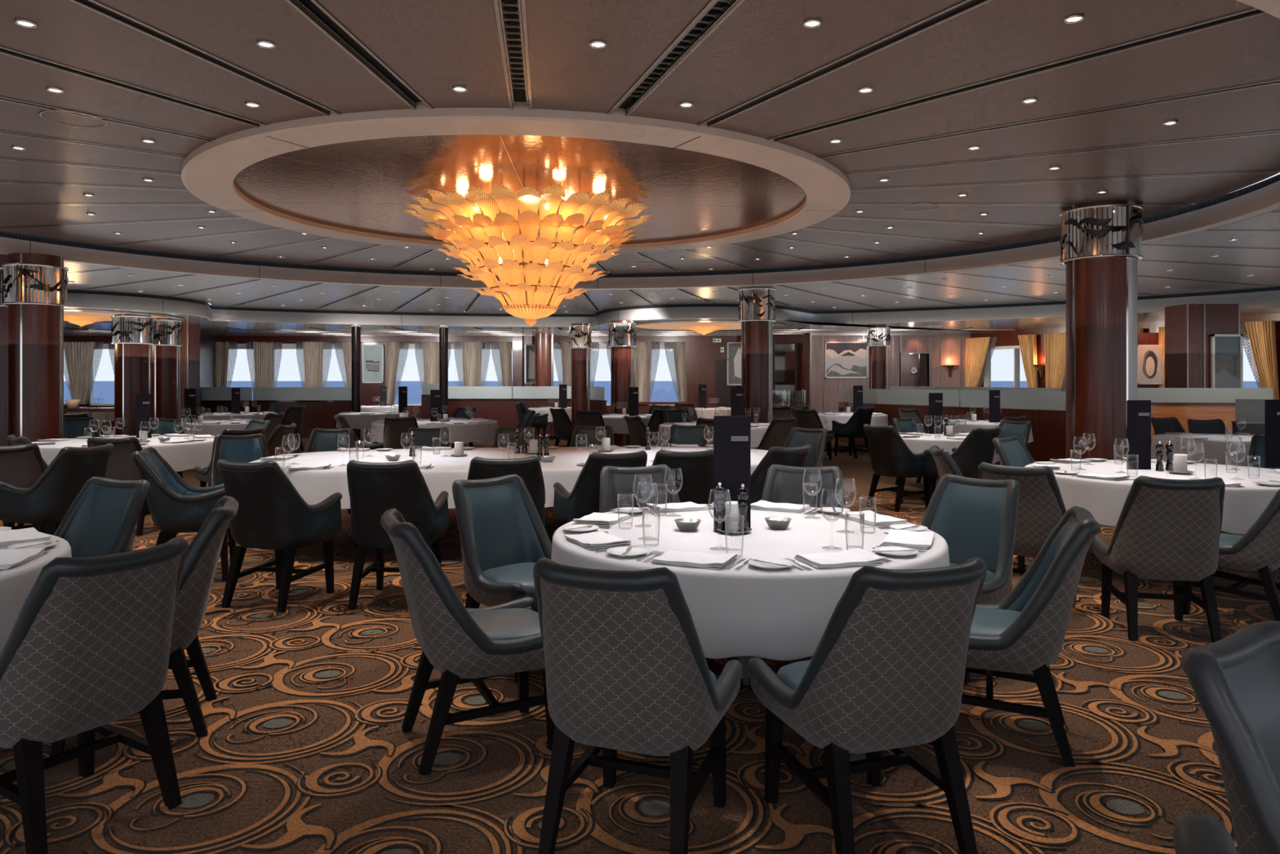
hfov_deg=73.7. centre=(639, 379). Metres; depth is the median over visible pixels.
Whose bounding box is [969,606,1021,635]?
seat cushion
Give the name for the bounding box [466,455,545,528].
velvet armchair
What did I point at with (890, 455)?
velvet armchair
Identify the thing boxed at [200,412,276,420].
tablecloth
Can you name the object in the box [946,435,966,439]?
folded napkin
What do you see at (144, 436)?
candle
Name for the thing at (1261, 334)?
window curtain
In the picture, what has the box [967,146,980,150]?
recessed light
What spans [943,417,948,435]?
pepper mill
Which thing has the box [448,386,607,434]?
glass wall
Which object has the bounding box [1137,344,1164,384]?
framed picture
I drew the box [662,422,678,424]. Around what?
folded napkin
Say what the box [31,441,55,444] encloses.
folded napkin
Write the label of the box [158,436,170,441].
bowl
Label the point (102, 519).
chair
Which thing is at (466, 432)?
tablecloth
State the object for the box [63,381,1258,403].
sea
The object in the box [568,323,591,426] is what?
pillar
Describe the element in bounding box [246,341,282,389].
window curtain
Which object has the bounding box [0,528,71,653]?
tablecloth
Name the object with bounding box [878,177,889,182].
recessed light
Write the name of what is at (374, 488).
velvet armchair
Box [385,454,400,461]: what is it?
bowl
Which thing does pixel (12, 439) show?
chair
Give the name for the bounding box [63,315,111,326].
chandelier
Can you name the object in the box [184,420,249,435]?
tablecloth
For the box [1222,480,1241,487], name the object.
folded napkin
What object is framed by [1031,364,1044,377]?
wall sconce
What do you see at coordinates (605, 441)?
candle
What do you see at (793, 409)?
chair
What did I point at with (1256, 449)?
chair
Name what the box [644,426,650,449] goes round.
pepper mill
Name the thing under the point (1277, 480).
folded napkin
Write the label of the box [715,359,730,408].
door
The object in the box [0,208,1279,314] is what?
ceiling
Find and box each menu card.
[136,393,151,437]
[184,388,195,422]
[231,387,239,413]
[379,386,386,405]
[398,386,407,413]
[430,389,440,421]
[559,384,566,408]
[629,386,638,416]
[698,384,706,408]
[713,415,751,527]
[730,386,743,415]
[853,385,862,413]
[928,392,942,434]
[989,390,999,422]
[1126,400,1151,469]
[1264,400,1279,466]
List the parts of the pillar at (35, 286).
fluted panel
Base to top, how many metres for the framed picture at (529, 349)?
1.100 m
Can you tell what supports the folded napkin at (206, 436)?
on the tablecloth at (182, 456)
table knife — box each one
[15,540,58,548]
[562,524,595,531]
[590,546,636,551]
[609,509,648,510]
[619,546,631,556]
[724,558,746,569]
[734,559,750,570]
[749,558,794,568]
[871,549,922,551]
[897,524,923,529]
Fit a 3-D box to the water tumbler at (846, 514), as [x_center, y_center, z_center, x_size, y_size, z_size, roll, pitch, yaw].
[0.878,0.626,3.486,0.077,0.162,0.077,0,0,0]
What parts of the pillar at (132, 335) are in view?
fluted panel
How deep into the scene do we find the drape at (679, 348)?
24.90 m
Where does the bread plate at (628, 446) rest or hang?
on the tablecloth at (314, 486)
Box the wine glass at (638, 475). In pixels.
[633,475,653,526]
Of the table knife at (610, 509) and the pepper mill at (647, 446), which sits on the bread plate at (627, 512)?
the table knife at (610, 509)
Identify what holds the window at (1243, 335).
in the wall at (1006, 338)
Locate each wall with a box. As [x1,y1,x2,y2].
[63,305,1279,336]
[63,342,675,429]
[200,328,215,415]
[200,386,351,437]
[421,383,438,418]
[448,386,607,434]
[684,336,736,408]
[736,333,808,409]
[808,333,970,431]
[837,386,1066,462]
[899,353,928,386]
[970,313,1279,399]
[1137,387,1273,444]
[1231,399,1266,435]
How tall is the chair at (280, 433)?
0.937 m
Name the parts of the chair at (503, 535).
leg, leg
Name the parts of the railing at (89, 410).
rail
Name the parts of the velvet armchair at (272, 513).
leg, leg, leg, leg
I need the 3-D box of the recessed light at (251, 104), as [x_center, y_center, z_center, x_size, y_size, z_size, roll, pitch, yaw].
[-2.544,-1.803,5.603,0.096,0.014,0.096,0,0,0]
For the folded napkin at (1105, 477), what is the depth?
6.07 m
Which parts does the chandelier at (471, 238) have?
glass, glass, glass, glass, glass, glass, glass, glass, glass, glass, glass, glass, glass, glass, glass, glass, glass, glass, glass, glass, glass, glass, glass, glass, glass, glass, glass, glass, glass, glass, glass, glass, glass, glass, brass frame, glass, glass, glass, lamp shade, glass, glass, glass, bulb, glass, glass, glass, glass, glass, glass, glass, glass, glass, glass, glass, glass, glass, glass, glass, glass, glass, glass, glass, glass, glass, glass, glass, glass, glass, glass, glass, glass, glass, glass, glass, glass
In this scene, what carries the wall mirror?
attached to the wall at (802, 340)
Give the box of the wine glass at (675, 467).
[664,466,682,516]
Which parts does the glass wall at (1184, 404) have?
cap rail, glass panel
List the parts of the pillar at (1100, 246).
fluted panel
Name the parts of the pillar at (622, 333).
fluted panel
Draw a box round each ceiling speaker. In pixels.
[38,109,107,128]
[633,262,658,265]
[900,203,940,211]
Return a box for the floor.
[0,429,1279,853]
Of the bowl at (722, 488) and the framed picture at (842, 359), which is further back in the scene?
the framed picture at (842, 359)
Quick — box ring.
[181,101,850,253]
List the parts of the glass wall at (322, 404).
glass panel, cap rail, glass panel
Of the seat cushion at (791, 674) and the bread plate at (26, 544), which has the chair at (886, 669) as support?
the seat cushion at (791, 674)
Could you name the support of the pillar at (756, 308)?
on the floor
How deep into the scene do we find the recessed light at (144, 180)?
7.70 m
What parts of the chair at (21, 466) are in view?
leg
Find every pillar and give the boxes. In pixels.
[0,257,8,445]
[1,253,68,445]
[111,314,154,435]
[151,317,182,427]
[534,333,553,386]
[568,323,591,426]
[608,320,636,446]
[737,287,776,423]
[866,324,891,389]
[1059,201,1143,459]
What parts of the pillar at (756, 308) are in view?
fluted panel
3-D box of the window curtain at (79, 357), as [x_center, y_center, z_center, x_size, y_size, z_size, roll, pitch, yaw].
[-16.361,-0.200,24.900,1.360,1.840,0.104,0,0,0]
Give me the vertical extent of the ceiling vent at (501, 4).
0.034 m
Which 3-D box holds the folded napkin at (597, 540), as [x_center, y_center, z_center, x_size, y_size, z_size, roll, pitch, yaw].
[-0.185,0.694,3.706,0.204,0.028,0.294,0,0,-27]
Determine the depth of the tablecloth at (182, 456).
9.48 m
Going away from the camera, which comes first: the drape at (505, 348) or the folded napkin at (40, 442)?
the folded napkin at (40, 442)
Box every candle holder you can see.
[139,431,150,442]
[195,415,203,423]
[244,406,249,413]
[440,413,449,421]
[450,441,467,457]
[525,439,537,453]
[598,437,613,451]
[621,408,626,414]
[717,501,751,534]
[846,406,850,412]
[943,426,955,436]
[969,413,978,421]
[1167,453,1193,474]
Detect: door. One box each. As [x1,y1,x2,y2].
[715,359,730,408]
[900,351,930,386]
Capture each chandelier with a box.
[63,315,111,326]
[404,183,650,326]
[678,325,732,335]
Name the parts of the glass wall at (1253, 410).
cap rail, glass panel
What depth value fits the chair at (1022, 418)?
12.35 m
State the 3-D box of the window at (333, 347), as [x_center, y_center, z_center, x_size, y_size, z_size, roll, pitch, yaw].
[-8.831,-0.150,25.120,1.160,1.820,0.080,0,0,0]
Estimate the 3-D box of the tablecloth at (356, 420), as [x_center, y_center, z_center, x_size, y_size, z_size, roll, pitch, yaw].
[-5.716,0.860,18.001,1.295,0.303,1.320,0,0,0]
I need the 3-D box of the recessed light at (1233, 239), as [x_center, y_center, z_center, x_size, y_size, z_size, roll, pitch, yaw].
[6.592,-1.553,9.475,0.096,0.014,0.096,0,0,0]
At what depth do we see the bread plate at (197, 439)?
9.87 m
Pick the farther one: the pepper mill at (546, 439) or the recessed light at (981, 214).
the recessed light at (981, 214)
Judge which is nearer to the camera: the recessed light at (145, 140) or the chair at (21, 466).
the recessed light at (145, 140)
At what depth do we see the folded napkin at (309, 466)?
6.71 m
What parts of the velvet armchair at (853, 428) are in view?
leg, leg, leg, leg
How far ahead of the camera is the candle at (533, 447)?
8.12 m
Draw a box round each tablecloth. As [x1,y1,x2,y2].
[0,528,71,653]
[32,435,213,471]
[66,407,114,421]
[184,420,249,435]
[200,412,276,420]
[248,446,768,509]
[335,412,399,429]
[360,405,408,417]
[369,418,497,443]
[528,407,571,422]
[551,503,950,660]
[602,414,650,434]
[657,422,768,447]
[694,407,730,418]
[817,413,888,430]
[899,433,997,463]
[942,420,1033,442]
[1024,459,1279,533]
[1151,433,1264,466]
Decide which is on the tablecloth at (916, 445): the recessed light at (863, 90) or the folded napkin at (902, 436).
the folded napkin at (902, 436)
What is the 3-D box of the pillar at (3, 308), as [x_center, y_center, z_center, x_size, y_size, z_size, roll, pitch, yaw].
[-8.201,-0.050,11.150,0.694,3.020,0.694,0,0,36]
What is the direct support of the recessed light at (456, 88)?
in the ceiling at (947, 77)
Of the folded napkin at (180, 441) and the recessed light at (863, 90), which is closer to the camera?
the recessed light at (863, 90)
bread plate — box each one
[0,526,11,530]
[7,541,57,548]
[194,438,206,440]
[280,453,297,456]
[375,448,392,451]
[463,446,474,449]
[542,445,558,448]
[562,524,599,533]
[606,546,648,557]
[613,506,645,514]
[624,445,640,448]
[747,557,793,569]
[817,506,850,514]
[873,546,918,556]
[888,524,928,531]
[1035,461,1057,464]
[1053,470,1079,475]
[1085,457,1106,461]
[1234,432,1249,435]
[1254,481,1279,486]
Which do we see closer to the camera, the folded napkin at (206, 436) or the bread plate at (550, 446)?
the bread plate at (550, 446)
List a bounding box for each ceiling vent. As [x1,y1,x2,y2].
[498,0,528,104]
[614,0,739,111]
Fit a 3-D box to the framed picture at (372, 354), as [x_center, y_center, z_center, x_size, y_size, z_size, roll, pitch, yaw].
[-7.809,-0.460,24.965,0.620,1.120,0.050,0,0,0]
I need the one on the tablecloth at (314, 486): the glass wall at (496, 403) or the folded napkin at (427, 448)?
the folded napkin at (427, 448)
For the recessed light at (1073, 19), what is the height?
0.014 m
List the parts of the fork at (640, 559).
handle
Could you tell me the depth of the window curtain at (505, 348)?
24.91 m
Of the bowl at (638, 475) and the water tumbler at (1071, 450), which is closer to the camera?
the bowl at (638, 475)
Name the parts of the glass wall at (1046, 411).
glass panel, glass panel, glass panel, cap rail, glass panel, glass panel, glass panel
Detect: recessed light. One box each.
[11,146,26,150]
[13,18,37,28]
[45,86,64,93]
[83,193,94,196]
[85,213,96,215]
[141,138,155,143]
[142,177,154,182]
[207,210,216,213]
[244,102,260,107]
[256,40,275,48]
[452,85,467,92]
[589,40,607,48]
[679,102,693,107]
[802,18,822,28]
[829,138,841,143]
[855,210,864,213]
[857,86,873,93]
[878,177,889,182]
[957,193,967,196]
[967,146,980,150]
[979,213,988,215]
[1021,97,1037,103]
[1048,166,1060,170]
[1063,13,1084,23]
[1096,190,1107,194]
[1162,120,1177,125]
[1228,238,1239,240]
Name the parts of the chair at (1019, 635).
leg, leg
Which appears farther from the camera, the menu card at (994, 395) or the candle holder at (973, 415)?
the candle holder at (973, 415)
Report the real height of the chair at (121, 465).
0.937 m
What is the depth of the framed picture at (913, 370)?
24.05 m
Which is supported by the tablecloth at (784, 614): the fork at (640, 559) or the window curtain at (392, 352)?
the fork at (640, 559)
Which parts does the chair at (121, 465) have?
leg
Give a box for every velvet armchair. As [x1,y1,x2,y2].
[0,443,113,535]
[131,446,235,582]
[216,458,342,612]
[346,459,448,608]
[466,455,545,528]
[514,401,548,437]
[553,449,647,525]
[652,448,713,503]
[751,444,811,503]
[831,406,874,457]
[863,423,929,511]
[924,426,1000,502]
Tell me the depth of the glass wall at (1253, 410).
11.89 m
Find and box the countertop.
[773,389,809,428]
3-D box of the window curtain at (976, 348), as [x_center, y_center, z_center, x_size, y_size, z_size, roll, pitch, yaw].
[9.047,-0.255,22.753,0.104,1.730,1.131,0,0,-24]
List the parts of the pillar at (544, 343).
fluted panel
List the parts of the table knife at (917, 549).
blade, handle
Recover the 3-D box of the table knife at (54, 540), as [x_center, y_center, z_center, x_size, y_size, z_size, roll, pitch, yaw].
[-2.531,0.692,3.565,0.019,0.004,0.205,0,0,18]
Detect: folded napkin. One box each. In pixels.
[0,527,51,546]
[0,546,45,568]
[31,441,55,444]
[37,438,70,441]
[99,434,128,437]
[160,439,195,443]
[164,433,194,436]
[192,434,215,438]
[198,422,221,424]
[225,413,242,414]
[231,418,252,420]
[260,455,295,460]
[286,463,331,469]
[337,447,370,451]
[417,463,431,469]
[422,445,452,450]
[426,422,444,424]
[447,417,466,419]
[469,420,488,422]
[472,417,489,420]
[506,445,528,448]
[564,531,631,549]
[573,511,631,525]
[589,444,619,448]
[645,501,709,512]
[651,550,737,569]
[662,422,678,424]
[670,443,698,447]
[751,499,810,512]
[756,422,770,426]
[794,548,885,568]
[818,412,833,413]
[839,510,906,526]
[880,528,934,549]
[898,431,925,435]
[900,435,919,437]
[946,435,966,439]
[947,418,967,421]
[948,421,964,422]
[956,432,969,435]
[1032,463,1060,469]
[1049,457,1092,463]
[1075,472,1129,480]
[1122,457,1164,462]
[1164,431,1192,435]
[1174,436,1208,439]
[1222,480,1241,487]
[1268,479,1279,482]
[1272,468,1279,474]
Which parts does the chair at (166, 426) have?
leg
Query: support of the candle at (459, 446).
on the candle holder at (459, 446)
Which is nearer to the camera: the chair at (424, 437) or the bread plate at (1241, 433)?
the chair at (424, 437)
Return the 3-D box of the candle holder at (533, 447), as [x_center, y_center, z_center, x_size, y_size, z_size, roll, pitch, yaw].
[-1.017,0.640,8.152,0.154,0.134,0.154,0,0,0]
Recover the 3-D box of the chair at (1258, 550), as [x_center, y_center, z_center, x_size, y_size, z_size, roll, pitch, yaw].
[3.731,0.998,5.228,0.554,0.937,0.684,0,0,-40]
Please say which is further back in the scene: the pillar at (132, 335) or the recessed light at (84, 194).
the pillar at (132, 335)
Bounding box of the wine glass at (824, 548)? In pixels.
[820,488,843,549]
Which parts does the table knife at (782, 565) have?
blade, handle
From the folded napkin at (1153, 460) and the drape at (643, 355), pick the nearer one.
the folded napkin at (1153, 460)
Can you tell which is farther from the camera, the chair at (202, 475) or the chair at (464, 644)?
the chair at (202, 475)
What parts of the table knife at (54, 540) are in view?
blade, handle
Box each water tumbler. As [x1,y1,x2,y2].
[617,494,633,528]
[642,506,660,546]
[652,483,666,515]
[724,514,743,557]
[802,483,817,515]
[844,512,864,548]
[859,496,876,533]
[1070,449,1081,471]
[1113,444,1124,464]
[1126,453,1138,476]
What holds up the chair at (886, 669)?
on the floor
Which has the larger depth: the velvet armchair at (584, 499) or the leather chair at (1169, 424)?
the leather chair at (1169, 424)
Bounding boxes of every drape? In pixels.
[215,341,229,386]
[253,341,273,386]
[302,341,323,386]
[342,342,351,386]
[385,341,399,404]
[422,341,439,389]
[461,341,481,386]
[498,342,511,386]
[561,342,571,386]
[634,342,638,386]
[635,341,652,401]
[672,341,687,401]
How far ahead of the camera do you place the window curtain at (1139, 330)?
18.57 m
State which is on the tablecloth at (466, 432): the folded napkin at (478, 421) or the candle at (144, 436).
the folded napkin at (478, 421)
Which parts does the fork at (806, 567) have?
handle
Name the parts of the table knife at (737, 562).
handle, blade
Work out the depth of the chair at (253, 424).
11.33 m
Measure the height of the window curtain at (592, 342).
1.840 m
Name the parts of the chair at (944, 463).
leg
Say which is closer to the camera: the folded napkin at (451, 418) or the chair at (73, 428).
the chair at (73, 428)
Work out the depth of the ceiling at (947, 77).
5.74 m
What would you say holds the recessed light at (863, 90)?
in the ceiling at (947, 77)
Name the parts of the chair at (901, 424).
leg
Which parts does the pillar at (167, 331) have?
fluted panel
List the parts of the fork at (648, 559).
handle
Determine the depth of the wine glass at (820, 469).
4.36 m
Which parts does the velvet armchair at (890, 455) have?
leg, leg, leg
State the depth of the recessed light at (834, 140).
6.44 m
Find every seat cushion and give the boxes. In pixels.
[362,443,378,445]
[468,608,540,639]
[482,562,535,595]
[709,670,716,686]
[776,659,810,689]
[949,563,994,582]
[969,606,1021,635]
[1218,533,1243,545]
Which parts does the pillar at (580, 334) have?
fluted panel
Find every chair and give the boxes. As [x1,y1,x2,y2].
[0,443,45,533]
[0,536,188,853]
[6,434,48,529]
[51,495,238,755]
[53,476,150,557]
[63,413,89,417]
[63,417,99,438]
[87,436,150,535]
[151,417,186,479]
[194,426,263,487]
[208,418,270,486]
[209,433,269,486]
[262,412,284,441]
[266,422,296,456]
[267,403,284,413]
[280,405,305,450]
[304,427,353,513]
[333,414,383,449]
[380,508,555,774]
[382,415,418,448]
[403,426,449,511]
[451,407,476,448]
[452,474,551,683]
[493,426,537,447]
[516,409,535,427]
[533,557,742,853]
[549,407,574,446]
[569,425,613,446]
[576,409,604,426]
[599,464,680,512]
[623,414,666,446]
[646,408,675,441]
[648,404,669,413]
[662,408,688,422]
[666,424,711,447]
[675,402,697,422]
[696,417,713,444]
[747,556,986,853]
[751,417,795,450]
[760,464,846,508]
[783,426,826,466]
[791,407,831,455]
[794,408,835,460]
[893,417,924,484]
[897,407,928,433]
[920,473,1019,683]
[926,505,1100,766]
[928,444,1025,568]
[977,462,1075,599]
[991,419,1031,465]
[992,435,1035,466]
[1003,415,1026,421]
[1092,475,1225,642]
[1151,417,1185,435]
[1173,811,1238,853]
[1181,620,1279,853]
[1183,488,1279,621]
[1186,418,1229,433]
[1246,434,1279,468]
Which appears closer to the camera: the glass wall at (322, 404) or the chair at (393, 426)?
the chair at (393, 426)
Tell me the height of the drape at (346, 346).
1.840 m
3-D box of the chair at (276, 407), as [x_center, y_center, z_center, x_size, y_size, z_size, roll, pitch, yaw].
[-8.343,0.998,19.055,0.554,0.937,0.684,0,0,35]
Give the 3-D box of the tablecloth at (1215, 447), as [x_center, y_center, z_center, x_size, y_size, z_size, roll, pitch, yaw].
[7.302,0.860,10.297,1.957,0.303,1.964,0,0,0]
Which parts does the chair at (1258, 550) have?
leg, leg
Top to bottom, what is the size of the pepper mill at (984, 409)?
0.229 m
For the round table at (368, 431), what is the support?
on the floor
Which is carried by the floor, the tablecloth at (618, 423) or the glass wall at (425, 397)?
the glass wall at (425, 397)
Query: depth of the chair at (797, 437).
9.30 m
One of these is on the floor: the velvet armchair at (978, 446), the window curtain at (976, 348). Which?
the velvet armchair at (978, 446)
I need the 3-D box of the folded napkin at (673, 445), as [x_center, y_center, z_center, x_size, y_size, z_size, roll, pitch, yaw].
[0.472,0.694,8.961,0.294,0.028,0.204,0,0,-1]
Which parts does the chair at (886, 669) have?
leg, leg, leg, leg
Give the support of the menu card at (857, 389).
on the tablecloth at (826, 420)
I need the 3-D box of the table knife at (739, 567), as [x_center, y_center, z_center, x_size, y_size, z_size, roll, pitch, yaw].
[0.399,0.706,3.262,0.019,0.004,0.205,0,0,24]
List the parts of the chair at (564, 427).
leg, leg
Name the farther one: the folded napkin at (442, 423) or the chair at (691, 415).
the chair at (691, 415)
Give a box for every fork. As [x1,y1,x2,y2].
[635,550,657,561]
[642,551,663,562]
[783,558,813,570]
[791,564,804,570]
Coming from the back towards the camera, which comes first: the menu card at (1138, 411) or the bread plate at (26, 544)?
the menu card at (1138, 411)
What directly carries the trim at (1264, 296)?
attached to the wall at (1006, 338)
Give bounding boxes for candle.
[139,431,146,440]
[443,413,447,420]
[454,441,463,455]
[528,439,537,452]
[601,437,609,450]
[622,408,626,413]
[724,501,739,531]
[946,426,952,435]
[971,413,976,420]
[1173,453,1187,472]
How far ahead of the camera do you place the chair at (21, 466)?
7.07 m
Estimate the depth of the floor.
3.27 m
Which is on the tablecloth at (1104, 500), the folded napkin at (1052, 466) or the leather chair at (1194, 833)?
the folded napkin at (1052, 466)
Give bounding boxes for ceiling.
[0,0,1279,274]
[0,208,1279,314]
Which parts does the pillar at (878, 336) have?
fluted panel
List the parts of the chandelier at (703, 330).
lamp shade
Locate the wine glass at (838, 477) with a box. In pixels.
[835,477,856,533]
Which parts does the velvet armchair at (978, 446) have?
leg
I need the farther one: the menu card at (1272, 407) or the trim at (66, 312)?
the trim at (66, 312)
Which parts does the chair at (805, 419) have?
leg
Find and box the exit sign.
[712,338,720,342]
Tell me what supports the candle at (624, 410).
on the candle holder at (624, 410)
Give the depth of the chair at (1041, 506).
5.31 m
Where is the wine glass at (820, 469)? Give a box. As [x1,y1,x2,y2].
[803,469,822,518]
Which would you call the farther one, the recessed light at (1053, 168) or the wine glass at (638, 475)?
the recessed light at (1053, 168)
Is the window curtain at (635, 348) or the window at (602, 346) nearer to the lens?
the window curtain at (635, 348)
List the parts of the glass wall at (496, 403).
glass panel, cap rail, glass panel, glass panel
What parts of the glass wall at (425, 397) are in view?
glass panel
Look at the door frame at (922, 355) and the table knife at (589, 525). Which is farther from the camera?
the door frame at (922, 355)
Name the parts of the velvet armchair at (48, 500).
leg, leg, leg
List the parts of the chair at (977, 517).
leg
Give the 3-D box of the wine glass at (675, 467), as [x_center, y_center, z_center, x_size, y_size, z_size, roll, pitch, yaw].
[0.174,0.584,4.435,0.096,0.248,0.095,0,0,0]
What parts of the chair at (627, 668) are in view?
leg, leg, leg, leg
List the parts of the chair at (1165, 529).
leg, leg, leg, leg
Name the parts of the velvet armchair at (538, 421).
leg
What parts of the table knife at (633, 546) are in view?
handle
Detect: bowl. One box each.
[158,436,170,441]
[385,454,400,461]
[540,455,555,462]
[633,475,653,502]
[636,483,657,511]
[674,518,701,531]
[708,488,731,522]
[764,516,791,529]
[803,469,822,496]
[820,488,843,520]
[835,477,856,506]
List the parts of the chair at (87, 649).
leg, leg, leg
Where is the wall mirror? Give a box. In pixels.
[773,342,798,396]
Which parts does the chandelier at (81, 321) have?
lamp shade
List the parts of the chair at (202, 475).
leg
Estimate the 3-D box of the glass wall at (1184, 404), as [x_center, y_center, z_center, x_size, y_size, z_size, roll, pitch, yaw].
[8.755,0.795,13.300,1.988,1.330,0.537,0,0,0]
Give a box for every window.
[88,343,114,405]
[228,343,253,349]
[271,343,303,386]
[321,343,342,386]
[393,343,422,405]
[448,343,462,349]
[481,343,512,349]
[553,343,561,349]
[591,343,610,405]
[642,343,675,405]
[983,345,1020,387]
[1243,335,1261,387]
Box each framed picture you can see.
[362,344,383,382]
[524,344,534,383]
[727,342,741,385]
[824,341,868,378]
[910,367,917,373]
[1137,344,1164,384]
[1210,334,1243,387]
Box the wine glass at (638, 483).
[636,483,657,539]
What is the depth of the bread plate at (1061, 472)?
6.39 m
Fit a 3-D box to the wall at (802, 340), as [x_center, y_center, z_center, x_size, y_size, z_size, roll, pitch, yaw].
[3.714,0.100,24.100,1.796,2.720,1.600,0,0,0]
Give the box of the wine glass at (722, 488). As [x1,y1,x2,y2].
[708,488,731,550]
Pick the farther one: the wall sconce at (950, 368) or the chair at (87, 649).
the wall sconce at (950, 368)
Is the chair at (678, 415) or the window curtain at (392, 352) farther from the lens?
the window curtain at (392, 352)
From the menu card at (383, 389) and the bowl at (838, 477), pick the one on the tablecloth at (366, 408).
the menu card at (383, 389)
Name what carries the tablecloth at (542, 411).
on the round table at (552, 423)
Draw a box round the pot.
[65,399,80,408]
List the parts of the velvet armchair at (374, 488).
leg, leg, leg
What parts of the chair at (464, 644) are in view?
leg, leg, leg, leg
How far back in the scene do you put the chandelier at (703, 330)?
19.71 m
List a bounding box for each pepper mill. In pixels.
[408,431,415,456]
[514,429,519,453]
[521,429,527,453]
[537,434,542,460]
[543,434,549,455]
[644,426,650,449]
[713,482,725,532]
[737,484,748,534]
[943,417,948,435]
[982,407,986,420]
[1155,441,1164,471]
[1164,440,1173,471]
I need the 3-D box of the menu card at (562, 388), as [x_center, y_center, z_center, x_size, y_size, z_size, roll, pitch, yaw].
[-1.905,0.413,21.102,0.194,0.588,0.022,0,0,0]
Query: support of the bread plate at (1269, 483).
on the round table at (1219, 571)
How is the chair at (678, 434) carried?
on the floor
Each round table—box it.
[98,421,102,436]
[366,428,371,443]
[542,421,556,439]
[622,433,626,446]
[707,655,794,690]
[832,437,868,452]
[909,478,938,500]
[1215,568,1233,574]
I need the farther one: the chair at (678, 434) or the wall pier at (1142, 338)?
the wall pier at (1142, 338)
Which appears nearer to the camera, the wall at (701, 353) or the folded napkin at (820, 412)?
the folded napkin at (820, 412)
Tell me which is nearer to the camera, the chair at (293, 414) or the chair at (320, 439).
the chair at (320, 439)
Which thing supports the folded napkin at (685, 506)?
on the tablecloth at (784, 614)
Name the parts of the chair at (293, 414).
leg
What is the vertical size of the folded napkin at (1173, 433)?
0.028 m
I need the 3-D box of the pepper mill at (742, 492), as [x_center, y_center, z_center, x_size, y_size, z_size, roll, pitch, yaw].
[0.471,0.593,3.917,0.058,0.229,0.058,0,0,0]
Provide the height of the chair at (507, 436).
0.937 m
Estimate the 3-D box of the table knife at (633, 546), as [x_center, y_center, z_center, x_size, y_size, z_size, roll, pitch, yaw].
[-0.110,0.706,3.564,0.205,0.004,0.019,0,0,-23]
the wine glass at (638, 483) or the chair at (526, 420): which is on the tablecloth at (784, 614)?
the wine glass at (638, 483)
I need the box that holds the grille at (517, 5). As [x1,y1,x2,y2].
[501,1,525,89]
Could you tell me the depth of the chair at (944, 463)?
6.51 m
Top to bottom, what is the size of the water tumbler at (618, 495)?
0.162 m
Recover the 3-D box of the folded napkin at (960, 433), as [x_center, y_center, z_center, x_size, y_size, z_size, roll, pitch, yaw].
[4.154,0.694,10.729,0.204,0.028,0.294,0,0,-16]
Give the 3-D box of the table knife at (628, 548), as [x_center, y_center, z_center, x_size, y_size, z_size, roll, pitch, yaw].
[-0.053,0.692,3.443,0.019,0.004,0.205,0,0,11]
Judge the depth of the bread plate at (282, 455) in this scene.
7.89 m
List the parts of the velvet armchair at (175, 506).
leg, leg, leg, leg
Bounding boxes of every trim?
[0,0,1279,289]
[63,309,184,322]
[63,336,684,342]
[66,286,1279,327]
[179,323,188,418]
[635,320,786,331]
[809,333,970,412]
[1186,303,1239,387]
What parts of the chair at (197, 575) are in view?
leg, leg, leg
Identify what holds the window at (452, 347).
in the wall at (369, 391)
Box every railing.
[63,408,114,417]
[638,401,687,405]
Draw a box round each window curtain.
[63,341,103,404]
[108,342,114,373]
[215,341,237,386]
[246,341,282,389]
[296,341,332,386]
[334,342,351,386]
[385,341,408,404]
[414,341,451,392]
[453,341,490,386]
[490,342,511,386]
[553,342,571,386]
[590,342,599,386]
[606,342,638,386]
[635,341,660,401]
[664,341,687,401]
[964,336,996,386]
[1017,334,1038,387]
[1044,332,1066,391]
[1137,328,1143,333]
[1158,326,1164,387]
[1240,320,1279,399]
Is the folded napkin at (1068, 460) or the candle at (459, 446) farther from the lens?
the candle at (459, 446)
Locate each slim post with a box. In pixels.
[350,324,361,441]
[438,324,448,418]
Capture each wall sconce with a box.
[942,364,959,377]
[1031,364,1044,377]
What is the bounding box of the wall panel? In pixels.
[1164,303,1237,387]
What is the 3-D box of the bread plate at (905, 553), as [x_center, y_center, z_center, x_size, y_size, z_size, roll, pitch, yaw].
[1.035,0.699,3.450,0.173,0.018,0.173,0,0,0]
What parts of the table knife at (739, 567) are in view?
handle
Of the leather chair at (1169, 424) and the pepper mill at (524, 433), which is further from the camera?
the leather chair at (1169, 424)
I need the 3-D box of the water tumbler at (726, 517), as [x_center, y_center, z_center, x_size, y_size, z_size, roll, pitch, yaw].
[0.379,0.626,3.422,0.077,0.162,0.077,0,0,0]
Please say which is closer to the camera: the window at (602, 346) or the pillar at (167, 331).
the pillar at (167, 331)
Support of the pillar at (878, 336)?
on the floor
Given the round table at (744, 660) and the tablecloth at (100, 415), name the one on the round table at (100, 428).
the tablecloth at (100, 415)
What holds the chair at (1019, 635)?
on the floor
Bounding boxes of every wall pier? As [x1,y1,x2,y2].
[178,323,199,419]
[512,336,533,386]
[1137,333,1159,387]
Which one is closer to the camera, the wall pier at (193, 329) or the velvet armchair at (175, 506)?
the velvet armchair at (175, 506)
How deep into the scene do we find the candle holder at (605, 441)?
8.36 m

